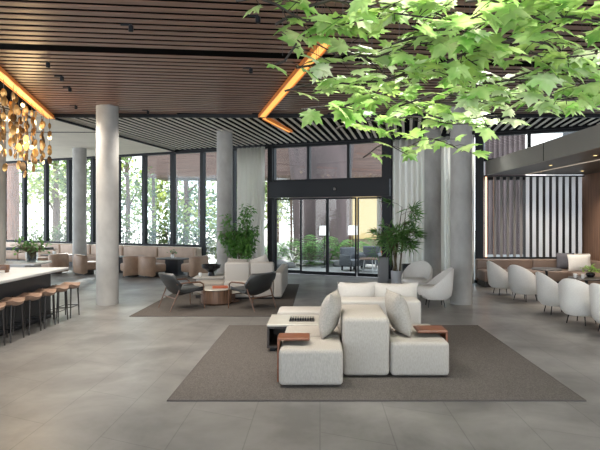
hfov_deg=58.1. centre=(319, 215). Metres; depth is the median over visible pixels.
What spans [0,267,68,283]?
countertop
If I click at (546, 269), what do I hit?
pedestal table
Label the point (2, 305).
bar stool
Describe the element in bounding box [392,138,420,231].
window
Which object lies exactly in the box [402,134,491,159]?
maple spray
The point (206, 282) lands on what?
ottoman
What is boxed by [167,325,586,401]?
rug
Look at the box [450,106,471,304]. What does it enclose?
column
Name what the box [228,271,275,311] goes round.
lounge chair
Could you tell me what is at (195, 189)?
tree
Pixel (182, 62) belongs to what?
ceiling
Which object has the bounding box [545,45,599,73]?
maple spray
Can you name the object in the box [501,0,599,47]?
maple spray
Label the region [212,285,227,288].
book
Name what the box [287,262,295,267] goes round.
rock
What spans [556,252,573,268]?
cushion
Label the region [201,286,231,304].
round table
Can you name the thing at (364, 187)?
trim
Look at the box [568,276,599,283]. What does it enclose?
pedestal table
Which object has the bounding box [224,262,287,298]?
sectional sofa
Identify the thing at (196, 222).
shrub
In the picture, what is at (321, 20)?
maple spray
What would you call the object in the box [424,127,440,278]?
column
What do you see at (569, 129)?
window
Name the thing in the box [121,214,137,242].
shrub
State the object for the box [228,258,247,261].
throw pillow
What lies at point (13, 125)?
chandelier
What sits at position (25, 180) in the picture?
window
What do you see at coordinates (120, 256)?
table
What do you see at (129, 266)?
chair
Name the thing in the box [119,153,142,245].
window
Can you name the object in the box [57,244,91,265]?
banquette
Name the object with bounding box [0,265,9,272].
menu stand
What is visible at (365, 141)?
window
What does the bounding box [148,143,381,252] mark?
pavilion
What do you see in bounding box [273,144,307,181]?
window
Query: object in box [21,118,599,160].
trim
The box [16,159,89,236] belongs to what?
tree
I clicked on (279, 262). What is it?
rock
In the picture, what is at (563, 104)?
maple spray
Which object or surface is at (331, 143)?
window
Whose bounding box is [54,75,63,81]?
ceiling spotlight
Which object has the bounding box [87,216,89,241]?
shrub
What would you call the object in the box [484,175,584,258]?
screen
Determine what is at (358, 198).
door
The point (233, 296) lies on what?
round table
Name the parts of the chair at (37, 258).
seat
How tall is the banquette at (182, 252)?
0.800 m
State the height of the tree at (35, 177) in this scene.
7.504 m
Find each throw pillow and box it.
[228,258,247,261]
[249,254,268,262]
[318,289,340,338]
[385,288,411,337]
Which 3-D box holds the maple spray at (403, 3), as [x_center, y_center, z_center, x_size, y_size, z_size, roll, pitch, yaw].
[0.808,-1.882,3.865,0.611,1.296,1.281,0,0,42]
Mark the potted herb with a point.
(590, 274)
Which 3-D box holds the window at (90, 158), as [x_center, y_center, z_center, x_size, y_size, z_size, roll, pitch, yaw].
[-9.485,-0.615,21.452,1.275,3.430,0.160,0,0,23]
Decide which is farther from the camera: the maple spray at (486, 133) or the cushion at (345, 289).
the cushion at (345, 289)
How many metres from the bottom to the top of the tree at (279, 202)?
8.004 m
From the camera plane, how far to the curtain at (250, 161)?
17.82 m
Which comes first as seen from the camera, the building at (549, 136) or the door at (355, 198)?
the door at (355, 198)
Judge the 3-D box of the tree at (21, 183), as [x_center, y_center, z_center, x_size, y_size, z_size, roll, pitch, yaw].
[-22.203,-1.802,35.904,5.866,7.558,3.789,0,0,0]
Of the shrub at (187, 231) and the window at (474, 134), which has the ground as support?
the shrub at (187, 231)
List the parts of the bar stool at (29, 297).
leg, leg, seat, leg, leg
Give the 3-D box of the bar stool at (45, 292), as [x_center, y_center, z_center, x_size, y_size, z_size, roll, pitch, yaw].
[-4.760,1.584,9.260,0.390,0.634,0.450,0,0,0]
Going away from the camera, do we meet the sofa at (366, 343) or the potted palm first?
the sofa at (366, 343)
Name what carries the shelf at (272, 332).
attached to the coffee table at (277, 323)
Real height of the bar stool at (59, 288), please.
0.634 m
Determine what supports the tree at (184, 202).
on the ground
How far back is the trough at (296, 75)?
9.16 m
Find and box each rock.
[277,260,286,267]
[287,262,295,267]
[332,260,344,266]
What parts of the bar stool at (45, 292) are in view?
seat, leg, leg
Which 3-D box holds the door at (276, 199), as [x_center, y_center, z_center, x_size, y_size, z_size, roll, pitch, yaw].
[-1.044,0.647,17.836,0.951,2.465,0.050,0,0,23]
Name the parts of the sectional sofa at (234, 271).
backrest, seat, backrest, arm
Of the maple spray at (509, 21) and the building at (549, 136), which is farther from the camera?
the building at (549, 136)
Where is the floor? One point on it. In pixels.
(100, 377)
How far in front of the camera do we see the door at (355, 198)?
16.96 m
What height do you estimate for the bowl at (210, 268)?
0.280 m
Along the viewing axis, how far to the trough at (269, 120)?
13.53 m
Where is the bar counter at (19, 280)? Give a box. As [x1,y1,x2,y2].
[0,267,68,335]
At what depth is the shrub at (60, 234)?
23.76 m
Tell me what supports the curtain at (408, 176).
hanging from the ceiling at (182, 62)
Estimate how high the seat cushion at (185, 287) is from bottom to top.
0.070 m
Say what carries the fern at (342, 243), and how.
on the ground
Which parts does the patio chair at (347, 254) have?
arm, backrest, seat, arm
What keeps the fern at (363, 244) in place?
on the ground
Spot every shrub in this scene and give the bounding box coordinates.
[18,214,57,240]
[49,221,66,240]
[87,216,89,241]
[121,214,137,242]
[126,203,158,242]
[148,218,169,243]
[154,204,188,243]
[176,223,198,244]
[187,217,216,259]
[206,218,216,263]
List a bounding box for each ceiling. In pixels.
[0,0,599,160]
[491,148,599,174]
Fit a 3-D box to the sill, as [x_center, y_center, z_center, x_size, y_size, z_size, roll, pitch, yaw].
[-9.899,1.498,21.566,12.480,0.785,0.342,0,0,23]
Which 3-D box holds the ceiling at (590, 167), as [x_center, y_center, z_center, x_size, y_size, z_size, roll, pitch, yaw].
[6.870,-1.345,6.175,4.260,0.350,18.350,0,0,0]
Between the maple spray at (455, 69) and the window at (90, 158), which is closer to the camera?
the maple spray at (455, 69)
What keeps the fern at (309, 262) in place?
on the ground
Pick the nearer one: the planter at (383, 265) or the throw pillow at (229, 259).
the throw pillow at (229, 259)
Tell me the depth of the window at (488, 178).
15.56 m
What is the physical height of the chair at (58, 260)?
0.665 m
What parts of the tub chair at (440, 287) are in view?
seat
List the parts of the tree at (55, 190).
crown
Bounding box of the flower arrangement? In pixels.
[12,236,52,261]
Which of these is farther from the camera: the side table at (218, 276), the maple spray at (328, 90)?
the side table at (218, 276)
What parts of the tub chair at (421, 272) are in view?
seat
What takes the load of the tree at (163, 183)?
on the ground
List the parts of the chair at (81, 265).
backrest, seat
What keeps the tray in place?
on the coffee table at (277, 323)
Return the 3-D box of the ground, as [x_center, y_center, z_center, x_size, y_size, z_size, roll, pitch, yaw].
[-5.000,1.980,37.318,70.000,0.120,65.365,0,0,0]
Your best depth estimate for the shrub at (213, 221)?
20.31 m
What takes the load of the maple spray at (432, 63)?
hanging from the ceiling at (182, 62)
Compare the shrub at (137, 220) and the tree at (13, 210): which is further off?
the tree at (13, 210)
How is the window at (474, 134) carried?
on the floor
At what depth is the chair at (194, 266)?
16.60 m
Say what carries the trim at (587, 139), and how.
attached to the ceiling at (590, 167)
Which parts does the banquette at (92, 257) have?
seat, backrest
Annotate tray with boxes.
[289,316,314,321]
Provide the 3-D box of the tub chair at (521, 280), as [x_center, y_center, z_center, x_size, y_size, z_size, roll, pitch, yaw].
[4.613,1.491,12.146,0.755,0.822,0.730,0,0,-28]
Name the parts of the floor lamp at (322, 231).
lamp shade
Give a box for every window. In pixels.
[6,160,22,241]
[23,159,44,242]
[45,158,67,242]
[68,156,91,243]
[92,156,95,243]
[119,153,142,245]
[143,152,171,245]
[172,150,201,246]
[202,149,216,270]
[233,146,267,232]
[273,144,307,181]
[308,142,347,180]
[348,140,381,179]
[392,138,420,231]
[442,134,475,282]
[484,131,528,161]
[487,177,524,179]
[529,128,583,146]
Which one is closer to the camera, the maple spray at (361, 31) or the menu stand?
the maple spray at (361, 31)
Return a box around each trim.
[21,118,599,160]
[268,146,276,270]
[268,179,391,197]
[382,139,391,278]
[476,133,484,282]
[486,124,599,174]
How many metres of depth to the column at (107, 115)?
11.46 m
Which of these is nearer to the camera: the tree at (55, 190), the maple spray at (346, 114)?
the maple spray at (346, 114)
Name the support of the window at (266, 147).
on the floor
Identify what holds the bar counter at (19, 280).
on the floor
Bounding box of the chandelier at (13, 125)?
[0,79,51,177]
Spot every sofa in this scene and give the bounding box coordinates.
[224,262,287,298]
[277,304,448,384]
[337,297,420,331]
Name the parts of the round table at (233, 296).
stem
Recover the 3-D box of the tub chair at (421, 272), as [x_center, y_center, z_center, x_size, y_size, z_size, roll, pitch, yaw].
[2.284,1.491,12.757,0.730,0.822,0.755,0,0,30]
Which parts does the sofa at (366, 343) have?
armrest, seat, seat, backrest, seat, armrest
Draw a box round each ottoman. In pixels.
[193,280,224,297]
[277,306,320,313]
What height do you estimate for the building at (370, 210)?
4.000 m
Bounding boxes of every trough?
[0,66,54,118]
[258,42,329,117]
[262,118,292,132]
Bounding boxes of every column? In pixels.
[0,109,5,264]
[72,148,86,271]
[96,102,118,305]
[217,129,232,272]
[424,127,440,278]
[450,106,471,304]
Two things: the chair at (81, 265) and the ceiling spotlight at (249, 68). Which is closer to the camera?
the ceiling spotlight at (249, 68)
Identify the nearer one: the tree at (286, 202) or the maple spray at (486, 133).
the maple spray at (486, 133)
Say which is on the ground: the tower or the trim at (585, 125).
the tower
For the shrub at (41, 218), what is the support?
on the ground
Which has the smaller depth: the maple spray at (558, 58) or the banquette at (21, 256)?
the maple spray at (558, 58)
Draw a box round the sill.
[22,242,201,255]
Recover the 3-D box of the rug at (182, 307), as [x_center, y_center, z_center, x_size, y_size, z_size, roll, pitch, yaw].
[-2.085,1.893,12.600,3.030,0.014,4.800,0,0,0]
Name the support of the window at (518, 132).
attached to the ceiling at (590, 167)
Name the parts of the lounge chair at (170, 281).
leg, arm, arm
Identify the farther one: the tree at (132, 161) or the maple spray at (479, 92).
the tree at (132, 161)
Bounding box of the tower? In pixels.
[485,135,525,254]
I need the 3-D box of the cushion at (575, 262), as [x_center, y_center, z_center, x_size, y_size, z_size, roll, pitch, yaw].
[6.880,1.240,14.320,0.600,0.442,0.208,0,0,7]
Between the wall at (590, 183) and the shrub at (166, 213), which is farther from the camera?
the shrub at (166, 213)
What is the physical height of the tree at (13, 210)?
12.008 m
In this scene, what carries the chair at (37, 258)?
on the floor
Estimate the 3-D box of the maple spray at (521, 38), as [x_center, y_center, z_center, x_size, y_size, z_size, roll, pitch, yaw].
[1.949,-1.799,4.209,1.292,1.462,0.723,0,0,-23]
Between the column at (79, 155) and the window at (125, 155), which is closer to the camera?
the column at (79, 155)
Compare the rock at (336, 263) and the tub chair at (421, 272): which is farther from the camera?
the rock at (336, 263)
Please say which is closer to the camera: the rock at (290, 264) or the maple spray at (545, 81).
the maple spray at (545, 81)
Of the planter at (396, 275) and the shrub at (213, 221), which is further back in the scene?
the shrub at (213, 221)
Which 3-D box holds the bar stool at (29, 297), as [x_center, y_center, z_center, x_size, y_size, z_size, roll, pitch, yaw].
[-4.760,1.584,8.780,0.390,0.634,0.450,0,0,0]
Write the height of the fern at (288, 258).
1.222 m
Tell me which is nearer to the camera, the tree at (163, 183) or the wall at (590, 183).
the wall at (590, 183)
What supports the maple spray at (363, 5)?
hanging from the ceiling at (182, 62)
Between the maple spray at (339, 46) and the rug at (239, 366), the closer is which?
the maple spray at (339, 46)
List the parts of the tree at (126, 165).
crown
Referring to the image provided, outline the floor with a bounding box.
[0,266,599,449]
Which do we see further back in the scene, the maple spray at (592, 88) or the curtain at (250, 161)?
the curtain at (250, 161)
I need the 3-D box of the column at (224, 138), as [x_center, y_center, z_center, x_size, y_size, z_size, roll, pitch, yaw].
[-2.700,-0.265,15.300,0.450,4.330,0.450,0,0,0]
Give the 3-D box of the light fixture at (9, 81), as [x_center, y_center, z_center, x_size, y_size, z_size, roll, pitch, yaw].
[-5.150,-2.300,8.670,0.180,0.070,8.266,0,0,-16]
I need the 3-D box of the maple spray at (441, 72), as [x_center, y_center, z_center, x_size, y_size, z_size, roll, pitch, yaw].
[1.387,-1.788,4.802,1.129,1.483,0.683,0,0,-24]
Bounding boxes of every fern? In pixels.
[265,234,319,263]
[265,238,299,259]
[280,236,337,265]
[296,234,354,264]
[325,241,367,258]
[359,236,379,246]
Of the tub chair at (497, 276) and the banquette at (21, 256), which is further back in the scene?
the banquette at (21, 256)
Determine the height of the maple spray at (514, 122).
1.645 m
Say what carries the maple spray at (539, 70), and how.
hanging from the ceiling at (182, 62)
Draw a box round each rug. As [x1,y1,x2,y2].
[129,284,298,316]
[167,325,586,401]
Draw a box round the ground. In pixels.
[20,231,522,279]
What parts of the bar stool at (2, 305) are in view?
seat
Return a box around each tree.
[7,163,19,239]
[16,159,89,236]
[19,161,89,232]
[19,163,88,240]
[19,183,30,215]
[58,157,148,209]
[63,166,137,238]
[88,157,162,242]
[121,169,189,237]
[138,179,216,241]
[149,181,216,242]
[206,186,266,231]
[208,181,286,228]
[265,181,292,241]
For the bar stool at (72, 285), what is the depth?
10.25 m
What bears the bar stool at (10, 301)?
on the floor
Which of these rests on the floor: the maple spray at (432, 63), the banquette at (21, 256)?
the banquette at (21, 256)
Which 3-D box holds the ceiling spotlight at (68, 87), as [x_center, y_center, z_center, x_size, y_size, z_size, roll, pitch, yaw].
[-4.540,-2.277,9.703,0.155,0.095,0.058,0,0,0]
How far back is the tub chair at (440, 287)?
11.09 m
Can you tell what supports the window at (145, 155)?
attached to the sill
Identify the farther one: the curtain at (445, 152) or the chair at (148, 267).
the chair at (148, 267)
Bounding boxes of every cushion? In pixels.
[181,285,202,290]
[232,286,245,290]
[337,282,376,296]
[375,282,417,297]
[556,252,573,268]
[567,254,590,270]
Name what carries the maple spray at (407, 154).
hanging from the ceiling at (182, 62)
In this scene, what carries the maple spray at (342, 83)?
hanging from the ceiling at (182, 62)
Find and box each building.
[349,199,381,251]
[546,132,573,140]
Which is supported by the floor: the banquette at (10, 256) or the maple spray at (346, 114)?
the banquette at (10, 256)
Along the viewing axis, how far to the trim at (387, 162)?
16.29 m
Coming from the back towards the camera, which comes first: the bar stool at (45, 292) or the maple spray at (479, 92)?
the bar stool at (45, 292)
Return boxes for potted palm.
[366,197,426,283]
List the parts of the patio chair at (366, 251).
seat, backrest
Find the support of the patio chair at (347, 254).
on the ground
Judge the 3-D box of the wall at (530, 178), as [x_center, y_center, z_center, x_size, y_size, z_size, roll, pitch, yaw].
[7.000,0.370,15.620,2.200,3.060,0.120,0,0,0]
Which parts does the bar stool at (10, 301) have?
leg, leg, seat, leg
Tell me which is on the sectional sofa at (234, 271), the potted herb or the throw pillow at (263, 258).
the throw pillow at (263, 258)
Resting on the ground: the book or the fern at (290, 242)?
the fern at (290, 242)
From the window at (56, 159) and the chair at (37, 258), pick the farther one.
the window at (56, 159)
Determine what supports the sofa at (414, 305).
on the rug at (239, 366)
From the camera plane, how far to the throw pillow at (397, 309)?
6.53 m
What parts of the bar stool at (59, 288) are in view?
seat, leg, leg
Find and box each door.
[275,198,299,273]
[300,198,326,274]
[327,197,356,275]
[357,197,381,276]
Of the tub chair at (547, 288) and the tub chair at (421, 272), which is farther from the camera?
the tub chair at (421, 272)
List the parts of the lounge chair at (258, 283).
arm, leg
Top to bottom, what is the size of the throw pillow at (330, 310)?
0.550 m
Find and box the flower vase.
[167,249,176,257]
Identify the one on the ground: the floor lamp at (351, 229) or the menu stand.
the floor lamp at (351, 229)
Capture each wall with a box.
[288,144,353,259]
[523,177,577,256]
[582,172,599,260]
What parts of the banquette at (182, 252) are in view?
seat, backrest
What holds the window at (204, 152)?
on the floor
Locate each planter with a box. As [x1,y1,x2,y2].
[378,256,387,282]
[391,270,401,283]
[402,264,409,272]
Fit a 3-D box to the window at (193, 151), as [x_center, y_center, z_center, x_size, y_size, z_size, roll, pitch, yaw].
[-4.750,-0.615,19.399,1.308,3.430,0.160,0,0,23]
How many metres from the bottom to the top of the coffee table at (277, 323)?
0.380 m
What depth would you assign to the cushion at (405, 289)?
8.11 m
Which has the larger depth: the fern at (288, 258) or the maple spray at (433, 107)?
the fern at (288, 258)
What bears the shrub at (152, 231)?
on the ground
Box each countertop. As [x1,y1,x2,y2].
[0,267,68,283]
[4,247,53,266]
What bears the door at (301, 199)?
attached to the trim at (364, 187)
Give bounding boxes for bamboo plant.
[217,203,259,259]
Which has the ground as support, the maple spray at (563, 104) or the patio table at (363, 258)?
the patio table at (363, 258)
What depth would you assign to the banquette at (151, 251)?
19.71 m
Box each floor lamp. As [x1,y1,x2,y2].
[319,226,325,267]
[348,226,354,266]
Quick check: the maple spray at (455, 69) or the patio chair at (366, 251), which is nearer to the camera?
the maple spray at (455, 69)
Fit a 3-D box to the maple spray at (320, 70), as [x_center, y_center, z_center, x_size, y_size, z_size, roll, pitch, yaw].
[0.351,-1.817,4.538,1.195,1.426,0.656,0,0,-17]
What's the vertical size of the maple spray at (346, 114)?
1.670 m
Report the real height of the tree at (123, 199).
7.504 m
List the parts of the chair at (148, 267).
backrest, seat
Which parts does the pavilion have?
post, post, post, post, post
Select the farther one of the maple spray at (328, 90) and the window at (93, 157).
the window at (93, 157)
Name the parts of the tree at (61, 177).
crown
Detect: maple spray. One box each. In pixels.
[235,0,379,47]
[266,28,361,82]
[275,1,396,41]
[284,75,401,112]
[296,0,426,86]
[299,1,412,128]
[308,0,480,34]
[319,60,442,99]
[336,115,429,139]
[337,29,488,69]
[344,38,451,117]
[363,141,417,162]
[366,53,498,105]
[378,0,491,52]
[379,0,514,88]
[382,6,498,142]
[386,83,515,116]
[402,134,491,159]
[408,0,561,54]
[427,24,543,92]
[428,12,529,129]
[435,2,560,117]
[446,19,591,78]
[463,64,599,106]
[465,0,599,47]
[480,23,599,83]
[489,36,599,117]
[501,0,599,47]
[510,60,599,96]
[536,81,599,117]
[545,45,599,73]
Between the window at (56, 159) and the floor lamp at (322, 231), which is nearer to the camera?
the floor lamp at (322, 231)
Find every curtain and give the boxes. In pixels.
[236,145,264,261]
[392,136,423,269]
[441,133,473,283]
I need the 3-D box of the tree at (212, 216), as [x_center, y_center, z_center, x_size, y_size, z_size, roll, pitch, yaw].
[-6.129,-1.829,39.995,5.332,7.504,3.445,0,0,-13]
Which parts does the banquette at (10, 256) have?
seat, backrest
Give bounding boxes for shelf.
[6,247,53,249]
[267,327,285,347]
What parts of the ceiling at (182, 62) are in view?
edge trim, edge trim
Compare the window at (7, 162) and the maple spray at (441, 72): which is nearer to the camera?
the maple spray at (441, 72)
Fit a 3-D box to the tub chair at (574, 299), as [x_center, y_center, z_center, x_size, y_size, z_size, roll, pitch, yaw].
[4.614,1.491,9.546,0.755,0.822,0.730,0,0,-35]
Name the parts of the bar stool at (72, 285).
leg, seat, leg, leg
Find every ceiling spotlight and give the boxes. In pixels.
[39,61,49,67]
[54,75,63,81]
[63,86,71,91]
[120,24,133,31]
[243,67,252,73]
[247,15,260,23]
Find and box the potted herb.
[578,264,599,276]
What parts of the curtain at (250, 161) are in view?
rail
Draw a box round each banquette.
[6,242,31,260]
[18,243,60,260]
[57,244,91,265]
[87,245,123,260]
[124,245,158,256]
[155,246,196,262]
[475,259,599,286]
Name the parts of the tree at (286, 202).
crown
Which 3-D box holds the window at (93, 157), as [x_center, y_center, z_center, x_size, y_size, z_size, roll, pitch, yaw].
[-8.310,-0.615,20.942,1.286,3.430,0.160,0,0,23]
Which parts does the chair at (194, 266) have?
seat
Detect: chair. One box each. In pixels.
[25,252,47,260]
[41,253,68,273]
[73,254,95,274]
[120,255,142,276]
[138,256,165,277]
[158,271,204,311]
[181,255,208,276]
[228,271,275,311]
[339,247,365,270]
[359,246,380,268]
[401,261,432,285]
[417,267,453,307]
[487,261,512,294]
[508,265,536,301]
[535,271,561,313]
[558,278,596,325]
[589,283,599,331]
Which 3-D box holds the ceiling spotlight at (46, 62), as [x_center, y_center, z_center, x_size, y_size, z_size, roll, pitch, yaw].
[-4.136,-2.277,8.118,0.155,0.095,0.058,0,0,0]
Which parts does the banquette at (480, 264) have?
backrest, seat, backrest, seat, seat, backrest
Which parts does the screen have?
rail, rail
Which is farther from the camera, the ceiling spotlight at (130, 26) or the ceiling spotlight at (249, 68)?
the ceiling spotlight at (249, 68)
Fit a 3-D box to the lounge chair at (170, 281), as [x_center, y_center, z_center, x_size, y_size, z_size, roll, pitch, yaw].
[-2.860,1.512,11.053,0.832,0.754,0.775,0,0,-38]
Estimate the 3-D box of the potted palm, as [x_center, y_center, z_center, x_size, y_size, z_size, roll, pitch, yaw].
[2.061,0.696,14.258,1.738,2.408,1.557,0,0,38]
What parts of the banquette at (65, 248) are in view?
backrest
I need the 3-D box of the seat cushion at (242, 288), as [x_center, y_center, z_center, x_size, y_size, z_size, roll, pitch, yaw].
[-1.482,1.500,11.150,0.500,0.070,0.500,0,0,39]
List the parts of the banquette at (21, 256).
seat, backrest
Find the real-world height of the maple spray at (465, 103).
1.589 m
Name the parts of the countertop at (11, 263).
shelf post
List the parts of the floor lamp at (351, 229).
lamp shade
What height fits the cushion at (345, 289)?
0.494 m
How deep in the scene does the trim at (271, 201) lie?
17.90 m
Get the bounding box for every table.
[119,255,124,272]
[157,257,188,275]
[193,273,224,280]
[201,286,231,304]
[232,290,239,301]
[267,314,318,350]
[359,257,377,271]
[531,267,562,275]
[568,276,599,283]
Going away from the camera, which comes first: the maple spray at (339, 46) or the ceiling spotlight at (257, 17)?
the maple spray at (339, 46)
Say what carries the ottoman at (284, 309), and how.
on the rug at (239, 366)
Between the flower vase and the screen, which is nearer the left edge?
the flower vase
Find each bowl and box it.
[202,264,220,275]
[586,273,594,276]
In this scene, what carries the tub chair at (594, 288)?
on the floor
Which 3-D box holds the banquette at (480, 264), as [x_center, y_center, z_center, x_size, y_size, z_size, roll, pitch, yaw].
[5.915,1.550,12.100,3.130,0.700,6.200,0,0,0]
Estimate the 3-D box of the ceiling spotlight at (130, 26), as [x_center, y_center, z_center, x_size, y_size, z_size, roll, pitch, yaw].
[-2.335,-2.277,6.537,0.155,0.095,0.058,0,0,0]
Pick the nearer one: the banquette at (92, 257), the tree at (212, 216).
the banquette at (92, 257)
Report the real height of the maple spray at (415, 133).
1.670 m
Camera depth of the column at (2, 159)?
12.15 m
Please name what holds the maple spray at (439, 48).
hanging from the ceiling at (182, 62)
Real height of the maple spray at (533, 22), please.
1.327 m
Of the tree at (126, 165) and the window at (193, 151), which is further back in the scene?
the tree at (126, 165)
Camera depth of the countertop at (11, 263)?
12.63 m
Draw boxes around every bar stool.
[0,297,24,342]
[0,302,5,345]
[12,292,41,334]
[28,289,55,328]
[42,285,68,323]
[55,282,79,317]
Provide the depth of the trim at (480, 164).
15.20 m
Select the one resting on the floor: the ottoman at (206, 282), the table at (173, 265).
the table at (173, 265)
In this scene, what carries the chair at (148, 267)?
on the floor

